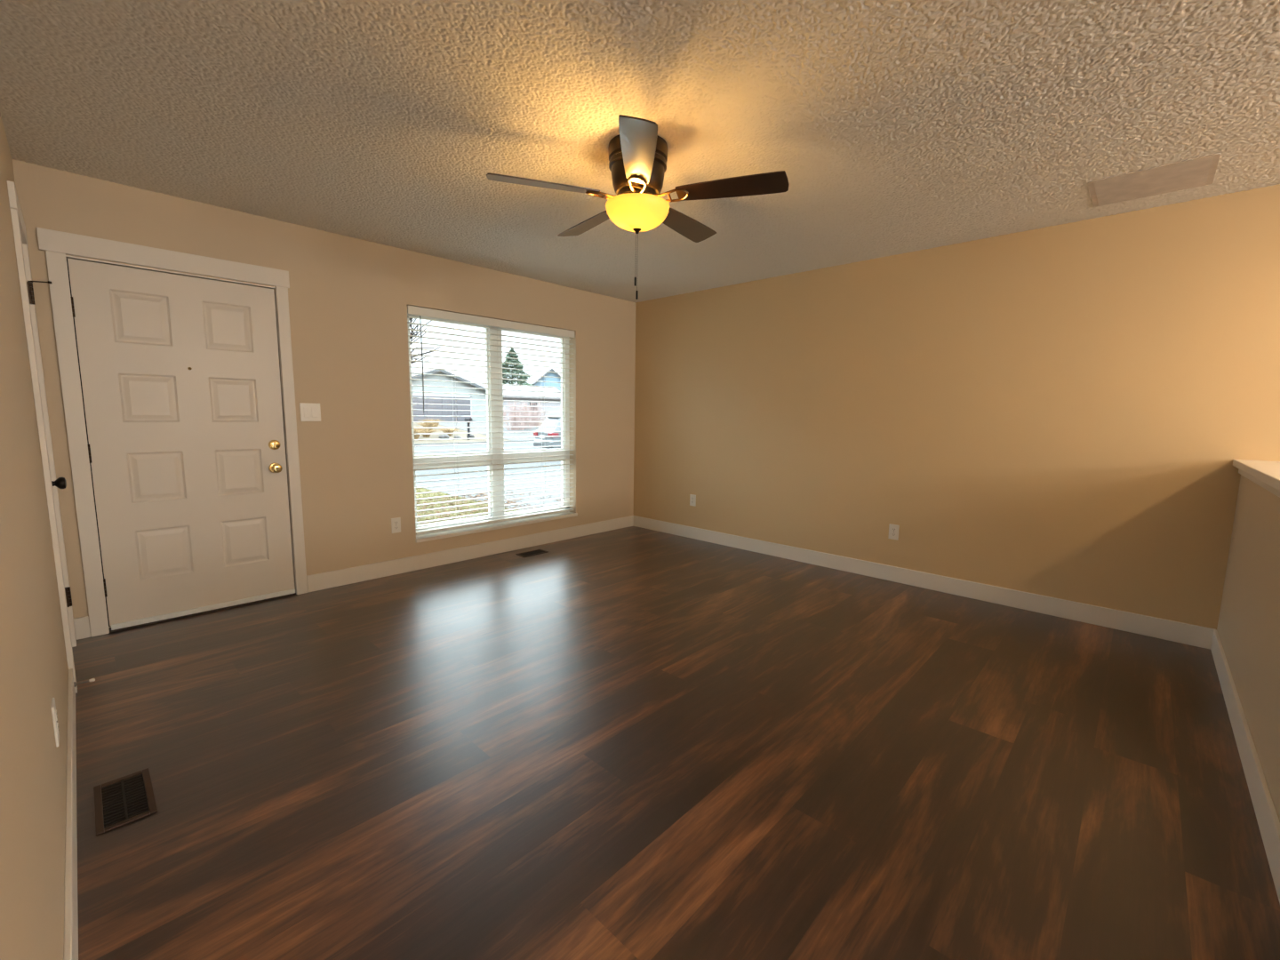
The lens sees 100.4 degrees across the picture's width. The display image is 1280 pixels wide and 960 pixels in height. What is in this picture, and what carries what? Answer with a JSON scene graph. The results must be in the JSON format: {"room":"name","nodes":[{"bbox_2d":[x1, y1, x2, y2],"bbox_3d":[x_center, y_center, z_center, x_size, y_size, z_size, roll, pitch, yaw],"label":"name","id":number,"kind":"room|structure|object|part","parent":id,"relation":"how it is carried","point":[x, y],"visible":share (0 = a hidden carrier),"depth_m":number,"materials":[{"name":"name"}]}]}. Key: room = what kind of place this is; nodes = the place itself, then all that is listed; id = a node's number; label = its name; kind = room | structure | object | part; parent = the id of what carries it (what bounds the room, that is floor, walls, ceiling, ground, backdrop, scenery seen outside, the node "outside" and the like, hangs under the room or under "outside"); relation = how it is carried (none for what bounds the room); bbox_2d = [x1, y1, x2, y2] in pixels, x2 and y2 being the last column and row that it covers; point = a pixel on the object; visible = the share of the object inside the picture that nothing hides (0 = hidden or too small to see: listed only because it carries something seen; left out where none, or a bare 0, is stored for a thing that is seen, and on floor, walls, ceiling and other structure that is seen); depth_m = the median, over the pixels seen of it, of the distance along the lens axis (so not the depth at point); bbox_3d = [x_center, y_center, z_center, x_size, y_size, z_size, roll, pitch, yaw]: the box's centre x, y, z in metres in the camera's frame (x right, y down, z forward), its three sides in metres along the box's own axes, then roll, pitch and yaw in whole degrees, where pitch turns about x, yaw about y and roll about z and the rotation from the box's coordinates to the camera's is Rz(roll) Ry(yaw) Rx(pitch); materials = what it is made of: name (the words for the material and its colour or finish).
{"room":"empty living room","nodes":[
{"label":"empty living room","id":0,"kind":"room"},
{"bbox_2d":[0,112,68,959],"bbox_3d":[0.383,0.077,-0.588,9.600,2.560,0.120,7,10,43],"label":"wall","id":1,"kind":"structure","parent":0,"point":[34,668],"depth_m":1.15,"materials":[{"name":"beige paint"}]},
{"bbox_2d":[6,180,77,693],"bbox_3d":[-2.762,-0.145,2.448,0.757,2.125,0.205,7,10,43],"label":"door","id":2,"kind":"structure","parent":1,"relation":"in","point":[19,227],"depth_m":2.29,"materials":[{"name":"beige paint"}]},
{"bbox_3d":[-2.575,0.015,2.352,0.062,0.062,0.062,7,10,43],"label":"knob","id":3,"kind":"part","parent":2,"relation":"part of","materials":[{"name":"black metal"}]},
{"bbox_2d":[50,697,59,747],"bbox_3d":[-1.616,0.669,1.475,0.072,0.117,0.008,7,10,43],"label":"wall outlet","id":4,"kind":"object","parent":1,"relation":"attached to","point":[53,707],"visible":1,"depth_m":1.46,"materials":[{"name":"white plastic"}]},
{"bbox_2d":[63,668,78,959],"bbox_3d":[0.701,1.301,-0.662,8.805,0.118,0.013,7,10,43],"label":"baseboard","id":5,"kind":"structure","parent":1,"relation":"attached to","point":[70,943],"depth_m":1.43,"materials":[{"name":"beige paint"}]},
{"bbox_2d":[73,678,95,687],"bbox_3d":[-2.430,0.884,2.333,0.022,0.022,0.064,7,10,43],"label":"door stop","id":6,"kind":"object","parent":1,"relation":"attached to","point":[76,684],"visible":1,"depth_m":2.33,"materials":[{"name":"silver metal"}]},
{"bbox_2d":[11,159,635,636],"bbox_3d":[-1.617,-0.567,4.353,0.160,2.560,4.597,7,10,43],"label":"wall","id":7,"kind":"structure","parent":0,"point":[349,298],"depth_m":3.80,"materials":[{"name":"beige paint"}]},
{"bbox_2d":[36,227,307,637],"bbox_3d":[-2.688,-0.245,3.212,0.223,2.136,1.078,7,10,43],"label":"door","id":8,"kind":"structure","parent":7,"relation":"in","point":[178,388],"depth_m":3.12,"materials":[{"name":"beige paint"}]},
{"bbox_3d":[-2.364,-0.077,3.465,0.067,0.068,0.068,7,10,43],"label":"knob","id":9,"kind":"part","parent":8,"relation":"part of","materials":[{"name":"gold metal"}]},
{"bbox_2d":[299,402,320,421],"bbox_3d":[-2.223,-0.457,3.598,0.010,0.121,0.122,7,10,43],"label":"light switch","id":10,"kind":"object","parent":7,"relation":"attached to","point":[308,412],"visible":1,"depth_m":3.60,"materials":[{"name":"white plastic"}]},
{"bbox_2d":[73,515,633,639],"bbox_3d":[-1.570,0.633,4.443,0.013,0.118,4.357,7,10,43],"label":"baseboard","id":11,"kind":"structure","parent":7,"relation":"attached to","point":[318,581],"depth_m":4.36,"materials":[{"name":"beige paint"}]},
{"bbox_2d":[391,517,400,533],"bbox_3d":[-1.870,0.347,4.088,0.008,0.117,0.072,7,10,43],"label":"wall outlet","id":12,"kind":"object","parent":7,"relation":"attached to","point":[396,523],"visible":1,"depth_m":4.08,"materials":[{"name":"white plastic"}]},
{"bbox_2d":[407,313,577,543],"bbox_3d":[-1.244,-0.483,4.741,0.168,1.824,1.646,7,10,43],"label":"window","id":13,"kind":"structure","parent":7,"relation":"in","point":[564,416],"depth_m":4.75,"materials":[{"name":"white plastic"}]},
{"bbox_3d":[-1.573,-0.758,4.438,0.032,1.112,0.701,7,10,43],"label":"sash","id":14,"kind":"part","parent":13,"relation":"part of","materials":[{"name":"white plastic"}]},
{"bbox_3d":[-1.581,-0.167,4.511,0.053,0.078,0.701,7,10,43],"label":"meeting rail","id":15,"kind":"part","parent":13,"relation":"part of","materials":[{"name":"white plastic"}]},
{"bbox_3d":[-1.585,0.117,4.547,0.032,0.496,0.701,7,10,43],"label":"sash","id":16,"kind":"part","parent":13,"relation":"part of","materials":[{"name":"white plastic"}]},
{"bbox_2d":[407,305,574,535],"bbox_3d":[-1.219,-0.504,4.711,0.079,1.766,1.616,7,10,43],"label":"blind","id":17,"kind":"object","parent":13,"relation":"attached to","point":[411,309],"visible":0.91,"depth_m":4.61,"materials":[{"name":"white plastic"}]},
{"bbox_3d":[-1.530,-0.457,4.405,0.053,1.698,0.002,7,10,43],"label":"ladder cord","id":18,"kind":"part","parent":17,"relation":"part of","materials":[{"name":"white fabric"}]},
{"bbox_3d":[-1.240,0.361,4.828,0.048,0.021,1.604,7,10,43],"label":"rail","id":19,"kind":"part","parent":17,"relation":"part of","materials":[{"name":"white plastic"}]},
{"bbox_3d":[-1.234,-0.492,4.715,0.053,1.698,0.002,7,10,43],"label":"ladder cord","id":20,"kind":"part","parent":17,"relation":"part of","materials":[{"name":"white fabric"}]},
{"bbox_3d":[-0.917,-0.529,5.047,0.053,1.698,0.002,7,10,43],"label":"ladder cord","id":21,"kind":"part","parent":17,"relation":"part of","materials":[{"name":"white fabric"}]},
{"bbox_3d":[-1.236,0.410,4.834,0.113,0.028,1.646,7,10,43],"label":"sill","id":22,"kind":"part","parent":13,"relation":"part of","materials":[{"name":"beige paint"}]},
{"bbox_3d":[-1.008,-0.824,5.030,0.032,1.112,0.714,7,10,43],"label":"sash","id":23,"kind":"part","parent":13,"relation":"part of","materials":[{"name":"white plastic"}]},
{"bbox_3d":[-1.020,0.051,5.139,0.032,0.496,0.714,7,10,43],"label":"sash","id":24,"kind":"part","parent":13,"relation":"part of","materials":[{"name":"white plastic"}]},
{"bbox_3d":[-1.015,-0.234,5.103,0.053,0.078,0.714,7,10,43],"label":"meeting rail","id":25,"kind":"part","parent":13,"relation":"part of","materials":[{"name":"white plastic"}]},
{"bbox_2d":[0,0,1279,302],"bbox_3d":[1.939,-1.276,0.880,9.600,0.004,4.357,7,10,43],"label":"ceiling","id":26,"kind":"structure","parent":0,"point":[893,127],"depth_m":2.10,"materials":[{"name":"white paint"}]},
{"bbox_2d":[486,114,789,299],"bbox_3d":[-0.013,-1.165,2.454,1.260,0.659,1.255,7,10,43],"label":"ceiling fan","id":27,"kind":"object","parent":26,"relation":"hanging from","point":[637,156],"visible":1,"depth_m":2.30,"materials":[{"name":"brown wood"}]},
{"bbox_3d":[-0.411,-1.260,2.273,0.474,0.035,0.133,-2,7,-18],"label":"blade","id":28,"kind":"part","parent":27,"relation":"part of","materials":[{"name":"brown wood"}]},
{"bbox_3d":[-0.262,-1.317,2.743,0.133,0.035,0.474,-4,9,-36],"label":"blade","id":29,"kind":"part","parent":27,"relation":"part of","materials":[{"name":"brown wood"}]},
{"bbox_3d":[-0.012,-1.188,2.417,0.291,0.102,0.291,7,10,43],"label":"lamp shade","id":30,"kind":"part","parent":27,"relation":"part of","materials":[{"name":"yellow glass"}]},
{"bbox_3d":[-0.007,-1.219,1.988,0.133,0.035,0.474,1,7,-1],"label":"blade","id":31,"kind":"part","parent":27,"relation":"part of","materials":[{"name":"brown wood"}]},
{"bbox_3d":[0.234,-1.311,2.748,0.133,0.035,0.474,6,9,35],"label":"blade","id":32,"kind":"part","parent":27,"relation":"part of","materials":[{"name":"brown wood"}]},
{"bbox_3d":[0.391,-1.251,2.281,0.474,0.035,0.133,3,7,17],"label":"blade","id":33,"kind":"part","parent":27,"relation":"part of","materials":[{"name":"brown wood"}]},
{"bbox_2d":[1087,152,1220,207],"bbox_3d":[2.553,-1.488,2.670,0.456,0.008,0.424,7,10,43],"label":"ceiling vent","id":34,"kind":"object","parent":26,"relation":"in","point":[1201,171],"visible":1,"depth_m":2.65,"materials":[{"name":"white metal"}]},
{"bbox_2d":[72,526,1279,959],"bbox_3d":[1.906,1.146,1.182,9.600,0.001,4.357,7,10,43],"label":"floor","id":35,"kind":"structure","parent":0,"point":[631,742],"depth_m":1.87,"materials":[{"name":"brown wood"}]},
{"bbox_2d":[93,768,157,835],"bbox_3d":[-1.662,1.028,1.718,0.288,0.006,0.136,7,10,43],"label":"floor vent","id":36,"kind":"object","parent":35,"relation":"in","point":[126,799],"visible":1,"depth_m":1.71,"materials":[{"name":"brown metal"}]},
{"bbox_2d":[101,774,149,828],"bbox_3d":[-1.662,1.028,1.718,0.252,0.004,0.100,7,10,43],"label":"grille","id":37,"kind":"object","parent":36,"relation":"attached to","point":[125,798],"depth_m":1.72,"materials":[{"name":"black metal"}]},
{"bbox_2d":[515,549,548,557],"bbox_3d":[-0.966,0.656,4.783,0.135,0.006,0.262,7,10,43],"label":"floor vent","id":38,"kind":"object","parent":35,"relation":"in","point":[537,551],"visible":1,"depth_m":4.78,"materials":[{"name":"brown metal"}]},
{"bbox_2d":[519,550,543,556],"bbox_3d":[-0.966,0.656,4.783,0.099,0.004,0.226,7,10,43],"label":"grille","id":39,"kind":"object","parent":38,"relation":"attached to","point":[533,552],"depth_m":4.77,"materials":[{"name":"black metal"}]},
{"bbox_2d":[633,184,1279,629],"bbox_3d":[3.464,-0.285,2.640,9.600,2.560,0.120,7,10,43],"label":"wall","id":40,"kind":"structure","parent":0,"point":[1065,412],"depth_m":3.55,"materials":[{"name":"beige paint"}]},
{"bbox_2d":[689,494,695,506],"bbox_3d":[0.535,0.205,5.402,0.072,0.117,0.008,7,10,43],"label":"wall outlet","id":41,"kind":"object","parent":40,"relation":"attached to","point":[692,498],"visible":1,"depth_m":5.40,"materials":[{"name":"white plastic"}]},
{"bbox_2d":[888,523,899,540],"bbox_3d":[1.942,0.398,4.080,0.072,0.117,0.008,7,10,43],"label":"wall outlet","id":42,"kind":"object","parent":40,"relation":"attached to","point":[893,529],"visible":1,"depth_m":4.08,"materials":[{"name":"white plastic"}]},
{"bbox_2d":[633,515,1216,649],"bbox_3d":[3.407,0.913,2.736,9.587,0.118,0.013,7,10,43],"label":"baseboard","id":43,"kind":"structure","parent":40,"relation":"attached to","point":[1157,628],"depth_m":3.75,"materials":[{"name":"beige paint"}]},
{"bbox_2d":[1216,474,1279,822],"bbox_3d":[2.184,0.563,1.758,0.113,1.022,3.050,7,10,43],"label":"wall","id":44,"kind":"structure","parent":0,"point":[1248,628],"depth_m":2.11,"materials":[{"name":"beige paint"}]},
{"bbox_2d":[1210,629,1279,903],"bbox_3d":[2.128,1.006,1.852,0.013,0.118,3.037,7,10,43],"label":"baseboard","id":45,"kind":"structure","parent":44,"relation":"attached to","point":[1268,823],"depth_m":1.84,"materials":[{"name":"beige paint"}]},
{"bbox_2d":[1232,459,1279,497],"bbox_3d":[2.181,0.039,1.682,0.183,0.036,3.080,7,10,43],"label":"trim","id":46,"kind":"structure","parent":44,"relation":"on","point":[1268,472],"depth_m":2.33,"materials":[{"name":"beige paint"}]},
{"label":"outside","id":47,"kind":"structure","parent":0,"visible":0},
{"bbox_2d":[414,440,534,445],"bbox_3d":[-1.028,-2.938,38.449,0.250,0.300,74.000,7,10,43],"label":"curb","id":48,"kind":"object","parent":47,"point":[523,440],"depth_m":29.20,"materials":[{"name":"concrete"}]},
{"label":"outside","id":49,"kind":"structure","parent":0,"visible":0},
{"bbox_2d":[420,475,560,510],"bbox_3d":[0.150,0.347,12.226,7.840,0.205,7.120,7,10,43],"label":"driveway","id":50,"kind":"structure","parent":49,"point":[514,481],"depth_m":11.96,"materials":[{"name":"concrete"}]},
{"bbox_2d":[416,490,559,524],"bbox_3d":[-2.616,0.509,9.629,3.865,0.034,3.181,7,10,43],"label":"fallen leaves","id":51,"kind":"object","parent":50,"relation":"on","point":[445,498],"visible":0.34,"depth_m":9.94,"materials":[{"name":"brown plant"}]},
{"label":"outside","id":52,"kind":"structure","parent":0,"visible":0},
{"bbox_2d":[438,420,539,440],"bbox_3d":[-11.230,-3.711,39.918,16.800,1.100,7.000,7,10,43],"label":"driveway","id":53,"kind":"structure","parent":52,"point":[446,424],"depth_m":37.27,"materials":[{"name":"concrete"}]},
{"bbox_2d":[503,400,532,430],"bbox_3d":[-8.602,-4.525,36.584,2.274,2.225,2.084,3,7,16],"label":"bare shrub","id":54,"kind":"object","parent":53,"relation":"on","point":[515,413],"visible":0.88,"depth_m":36.56,"materials":[{"name":"grey plant"}]},
{"bbox_2d":[508,402,540,428],"bbox_3d":[-8.397,-4.772,38.919,2.540,2.044,2.212,-4,8,-32],"label":"bare shrub","id":55,"kind":"object","parent":53,"relation":"on","point":[534,414],"visible":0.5,"depth_m":38.88,"materials":[{"name":"grey plant"}]},
{"bbox_2d":[521,399,550,426],"bbox_3d":[-8.243,-5.200,41.305,2.312,2.108,2.581,7,10,43],"label":"bare shrub","id":56,"kind":"object","parent":53,"relation":"on","point":[536,424],"visible":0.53,"depth_m":41.25,"materials":[{"name":"grey plant"}]},
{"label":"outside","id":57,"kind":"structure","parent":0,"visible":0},
{"bbox_2d":[413,419,543,443],"bbox_3d":[-24.875,-10.959,97.765,116.750,1.800,220.000,7,10,43],"label":"ground","id":58,"kind":"structure","parent":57,"point":[462,436],"depth_m":31.54,"materials":[{"name":"white snow"}]},
{"bbox_2d":[409,318,429,363],"bbox_3d":[-27.846,-13.518,53.923,10.201,14.475,10.852,3,7,15],"label":"bare tree","id":59,"kind":"object","parent":58,"relation":"on","point":[412,332],"visible":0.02,"depth_m":56.92,"materials":[{"name":"grey plant"}]},
{"bbox_2d":[413,428,428,439],"bbox_3d":[-12.444,-2.563,29.440,1.444,0.652,1.186,4,8,25],"label":"clump","id":60,"kind":"object","parent":58,"relation":"on","point":[416,436],"visible":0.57,"depth_m":29.39,"materials":[{"name":"beige plant"}]},
{"bbox_2d":[414,428,439,437],"bbox_3d":[-12.287,-2.694,30.709,1.464,0.482,1.232,7,10,43],"label":"clump","id":61,"kind":"object","parent":58,"relation":"on","point":[435,430],"visible":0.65,"depth_m":30.58,"materials":[{"name":"beige plant"}]},
{"bbox_2d":[417,418,439,426],"bbox_3d":[-13.681,-3.612,34.669,1.305,0.694,1.439,3,8,20],"label":"clump","id":62,"kind":"object","parent":58,"relation":"on","point":[418,419],"visible":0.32,"depth_m":34.58,"materials":[{"name":"beige plant"}]},
{"bbox_2d":[417,422,440,431],"bbox_3d":[-13.189,-3.298,33.230,1.393,0.659,1.474,7,10,43],"label":"clump","id":63,"kind":"object","parent":58,"relation":"on","point":[423,423],"visible":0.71,"depth_m":33.07,"materials":[{"name":"beige plant"}]},
{"bbox_2d":[422,418,442,427],"bbox_3d":[-14.000,-3.858,36.136,1.288,0.627,1.431,7,10,43],"label":"clump","id":64,"kind":"object","parent":58,"relation":"on","point":[425,419],"visible":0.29,"depth_m":36.02,"materials":[{"name":"beige plant"}]},
{"bbox_2d":[438,433,449,439],"bbox_3d":[-11.296,-2.468,30.668,0.559,0.347,0.546,2,7,7],"label":"rock","id":65,"kind":"object","parent":58,"relation":"on","point":[444,436],"visible":0.87,"depth_m":30.47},
{"bbox_2d":[436,428,458,435],"bbox_3d":[-11.480,-2.905,32.130,1.358,0.508,1.387,2,7,9],"label":"clump","id":66,"kind":"object","parent":58,"relation":"on","point":[449,430],"visible":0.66,"depth_m":32.00,"materials":[{"name":"beige plant"}]},
{"bbox_2d":[411,368,486,421],"bbox_3d":[-20.796,-7.720,48.809,10.940,4.460,10.200,7,10,43],"label":"house","id":67,"kind":"structure","parent":58,"relation":"on","point":[468,408],"depth_m":45.87,"materials":[{"name":"white"}]},
{"bbox_3d":[-18.381,-6.698,44.087,0.035,0.415,1.190,7,10,43],"label":"door panel","id":68,"kind":"part","parent":67,"relation":"part of","materials":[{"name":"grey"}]},
{"bbox_3d":[-18.388,-6.187,44.151,0.035,0.415,1.190,7,10,43],"label":"door panel","id":69,"kind":"part","parent":67,"relation":"part of","materials":[{"name":"grey"}]},
{"bbox_3d":[-18.395,-5.676,44.214,0.035,0.415,1.190,7,10,43],"label":"door panel","id":70,"kind":"part","parent":67,"relation":"part of","materials":[{"name":"grey"}]},
{"bbox_3d":[-18.402,-5.165,44.278,0.035,0.415,1.190,7,10,43],"label":"door panel","id":71,"kind":"part","parent":67,"relation":"part of","materials":[{"name":"grey"}]},
{"bbox_3d":[-17.452,-6.807,45.060,0.035,0.415,1.190,7,10,43],"label":"door panel","id":72,"kind":"part","parent":67,"relation":"part of","materials":[{"name":"grey"}]},
{"bbox_3d":[-17.459,-6.296,45.124,0.035,0.415,1.190,7,10,43],"label":"door panel","id":73,"kind":"part","parent":67,"relation":"part of","materials":[{"name":"grey"}]},
{"bbox_3d":[-17.466,-5.785,45.188,0.035,0.415,1.190,7,10,43],"label":"door panel","id":74,"kind":"part","parent":67,"relation":"part of","materials":[{"name":"grey"}]},
{"bbox_3d":[-17.473,-5.274,45.252,0.035,0.415,1.190,7,10,43],"label":"door panel","id":75,"kind":"part","parent":67,"relation":"part of","materials":[{"name":"grey"}]},
{"bbox_3d":[-17.043,-6.101,45.685,0.090,2.060,5.400,7,10,43],"label":"garage door","id":76,"kind":"part","parent":67,"relation":"part of","materials":[{"name":"grey"}]},
{"bbox_3d":[-17.024,-6.168,45.659,0.100,2.200,5.700,7,10,43],"label":"door trim","id":77,"kind":"part","parent":67,"relation":"part of","materials":[{"name":"grey"}]},
{"bbox_3d":[-16.523,-6.916,46.034,0.035,0.415,1.190,7,10,43],"label":"door panel","id":78,"kind":"part","parent":67,"relation":"part of","materials":[{"name":"grey"}]},
{"bbox_3d":[-16.530,-6.405,46.097,0.035,0.415,1.190,7,10,43],"label":"door panel","id":79,"kind":"part","parent":67,"relation":"part of","materials":[{"name":"grey"}]},
{"bbox_3d":[-16.537,-5.894,46.161,0.035,0.415,1.190,7,10,43],"label":"door panel","id":80,"kind":"part","parent":67,"relation":"part of","materials":[{"name":"grey"}]},
{"bbox_3d":[-16.543,-5.383,46.225,0.035,0.415,1.190,7,10,43],"label":"door panel","id":81,"kind":"part","parent":67,"relation":"part of","materials":[{"name":"grey"}]},
{"bbox_3d":[-15.594,-7.025,47.007,0.035,0.415,1.190,7,10,43],"label":"door panel","id":82,"kind":"part","parent":67,"relation":"part of","materials":[{"name":"grey"}]},
{"bbox_3d":[-15.601,-6.514,47.071,0.035,0.415,1.190,7,10,43],"label":"door panel","id":83,"kind":"part","parent":67,"relation":"part of","materials":[{"name":"grey"}]},
{"bbox_3d":[-15.607,-6.003,47.134,0.035,0.415,1.190,7,10,43],"label":"door panel","id":84,"kind":"part","parent":67,"relation":"part of","materials":[{"name":"grey"}]},
{"bbox_3d":[-15.614,-5.492,47.198,0.035,0.415,1.190,7,10,43],"label":"door panel","id":85,"kind":"part","parent":67,"relation":"part of","materials":[{"name":"grey"}]},
{"bbox_2d":[464,416,471,439],"bbox_3d":[-9.871,-2.961,30.740,0.530,1.320,0.215,7,10,43],"label":"mailbox","id":86,"kind":"object","parent":58,"relation":"on","point":[466,419],"visible":0.8,"depth_m":30.69,"materials":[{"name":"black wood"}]},
{"bbox_3d":[-9.889,-2.828,30.761,0.100,1.050,0.100,7,10,43],"label":"post","id":87,"kind":"part","parent":86,"relation":"part of","materials":[{"name":"black wood"}]},
{"bbox_2d":[475,383,560,420],"bbox_3d":[-13.653,-8.539,58.889,5.500,3.720,10.800,7,10,43],"label":"house","id":88,"kind":"structure","parent":58,"relation":"on","point":[504,387],"depth_m":58.32,"materials":[{"name":"grey"}]},
{"bbox_2d":[502,347,534,385],"bbox_3d":[-15.712,-11.927,65.921,8.294,8.648,8.190,7,10,43],"label":"evergreen tree","id":89,"kind":"object","parent":58,"relation":"on","point":[509,355],"visible":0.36,"depth_m":65.18,"materials":[{"name":"green plant"}]},
{"bbox_2d":[532,368,560,391],"bbox_3d":[-13.273,-12.623,78.376,6.300,7.010,5.940,-1,7,-16],"label":"house","id":90,"kind":"structure","parent":58,"relation":"on","point":[550,374],"depth_m":75.71,"materials":[{"name":"blue"}]},
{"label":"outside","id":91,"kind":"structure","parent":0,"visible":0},
{"bbox_2d":[416,486,518,525],"bbox_3d":[-7.489,1.246,4.224,7.840,0.200,15.080,7,10,43],"label":"lawn","id":92,"kind":"structure","parent":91,"point":[432,512],"depth_m":9.74,"materials":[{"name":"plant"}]},
{"bbox_2d":[408,317,440,358],"bbox_3d":[-5.439,-2.651,9.401,5.187,6.372,6.767,0,7,-7],"label":"bare tree","id":93,"kind":"object","parent":92,"relation":"on","point":[411,321],"visible":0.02,"depth_m":11.37,"materials":[{"name":"grey plant"}]},
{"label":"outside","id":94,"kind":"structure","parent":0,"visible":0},
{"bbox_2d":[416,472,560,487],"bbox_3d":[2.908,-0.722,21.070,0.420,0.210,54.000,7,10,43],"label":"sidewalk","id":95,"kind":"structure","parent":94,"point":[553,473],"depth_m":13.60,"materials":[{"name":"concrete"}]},
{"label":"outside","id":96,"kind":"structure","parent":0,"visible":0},
{"bbox_2d":[414,442,560,484],"bbox_3d":[4.299,-2.192,33.447,14.440,0.200,74.000,7,10,43],"label":"street","id":97,"kind":"structure","parent":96,"point":[517,444],"depth_m":17.36,"materials":[{"name":"grey asphalt"}]},
{"bbox_2d":[533,416,560,448],"bbox_3d":[-2.242,-1.981,23.522,4.538,1.665,1.844,-4,9,-34],"label":"parked car","id":98,"kind":"object","parent":97,"relation":"on","point":[552,426],"visible":0.22,"depth_m":22.04,"materials":[{"name":"silver metal"}]},
{"bbox_2d":[547,432,558,437],"bbox_3d":[-3.538,-1.834,21.742,0.312,0.180,0.372,-4,9,-34],"label":"tail lamp","id":99,"kind":"object","parent":98,"relation":"attached to","point":[548,434],"depth_m":21.60,"materials":[{"name":"red plastic"}]}
]}

